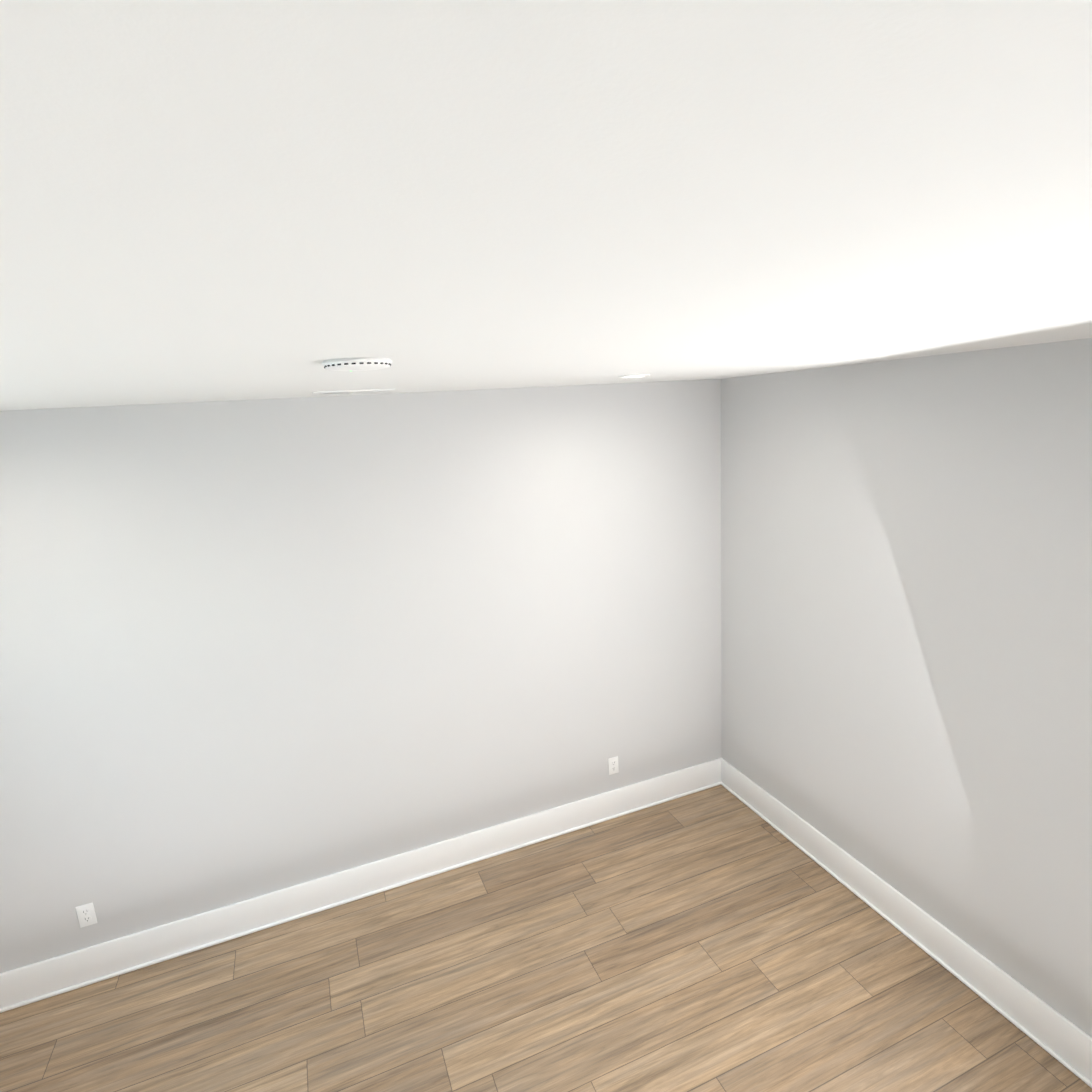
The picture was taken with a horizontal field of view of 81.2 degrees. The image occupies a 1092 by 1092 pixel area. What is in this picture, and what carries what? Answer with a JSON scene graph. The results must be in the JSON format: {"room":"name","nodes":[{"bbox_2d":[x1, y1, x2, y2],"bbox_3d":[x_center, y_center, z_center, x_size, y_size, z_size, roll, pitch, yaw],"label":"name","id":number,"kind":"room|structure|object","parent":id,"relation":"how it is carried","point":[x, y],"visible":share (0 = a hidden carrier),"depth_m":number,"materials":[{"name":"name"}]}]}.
{"room":"empty room","nodes":[
{"label":"empty room","id":0,"kind":"room"},
{"bbox_2d":[0,379,721,972],"bbox_3d":[-0.865,0.580,3.495,4.611,2.740,0.160,-8,13,-21],"label":"wall","id":1,"kind":"structure","parent":0,"point":[252,649],"depth_m":3.28,"materials":[{"name":"grey paint"}]},
{"bbox_2d":[76,902,96,927],"bbox_3d":[-2.216,1.781,3.074,0.070,0.115,0.008,-8,13,-21],"label":"electrical outlet","id":2,"kind":"object","parent":1,"relation":"attached to","point":[86,914],"visible":1,"depth_m":3.07,"materials":[{"name":"white plastic"}]},
{"bbox_2d":[0,758,722,1012],"bbox_3d":[-0.823,1.851,3.647,4.436,0.190,0.028,-8,13,-21],"label":"baseboard","id":3,"kind":"structure","parent":1,"relation":"attached to","point":[43,979],"depth_m":3.50,"materials":[{"name":"white paint"}]},
{"bbox_2d":[608,756,618,774],"bbox_3d":[0.434,1.409,4.090,0.070,0.115,0.008,-8,13,-21],"label":"electrical outlet","id":4,"kind":"object","parent":1,"relation":"attached to","point":[613,765],"visible":1,"depth_m":4.09,"materials":[{"name":"white plastic"}]},
{"bbox_2d":[0,785,1091,1091],"bbox_3d":[-0.134,2.316,1.998,4.771,0.120,4.027,-8,13,-21],"label":"floor","id":5,"kind":"structure","parent":0,"point":[718,939],"depth_m":2.92,"materials":[{"name":"laminate"}]},
{"bbox_2d":[0,0,1091,410],"bbox_3d":[-0.300,-0.488,1.407,4.771,0.140,4.027,-8,13,-21],"label":"ceiling","id":6,"kind":"structure","parent":0,"point":[216,200],"depth_m":0.40,"materials":[{"name":"white paint"}]},
{"bbox_2d":[311,388,395,394],"bbox_3d":[-0.824,-0.658,2.725,0.335,0.008,0.148,-8,13,-21],"label":"ceiling vent","id":7,"kind":"object","parent":6,"relation":"in","point":[349,391],"visible":1,"depth_m":2.69,"materials":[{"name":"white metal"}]},
{"bbox_2d":[322,357,391,370],"bbox_3d":[-0.415,-0.399,1.406,0.150,0.020,0.150,-8,13,-21],"label":"smoke detector","id":8,"kind":"object","parent":6,"relation":"attached to","point":[359,364],"visible":1,"depth_m":1.35,"materials":[{"name":"white plastic"}]},
{"bbox_2d":[618,374,649,377],"bbox_3d":[0.390,-0.752,2.823,0.143,0.006,0.143,-8,13,-21],"label":"recessed light","id":9,"kind":"object","parent":6,"relation":"in","point":[637,375],"visible":1,"depth_m":2.78,"materials":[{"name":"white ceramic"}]},
{"bbox_2d":[721,338,1091,1036],"bbox_3d":[1.918,0.620,2.523,0.160,2.740,3.707,-8,13,-21],"label":"wall","id":10,"kind":"structure","parent":0,"point":[907,624],"depth_m":2.80,"materials":[{"name":"grey paint"}]},
{"bbox_2d":[721,759,1091,1087],"bbox_3d":[1.905,1.877,2.752,0.028,0.190,3.677,-8,13,-21],"label":"baseboard","id":11,"kind":"structure","parent":10,"relation":"attached to","point":[1060,1038],"depth_m":2.98,"materials":[{"name":"white paint"}]}
]}

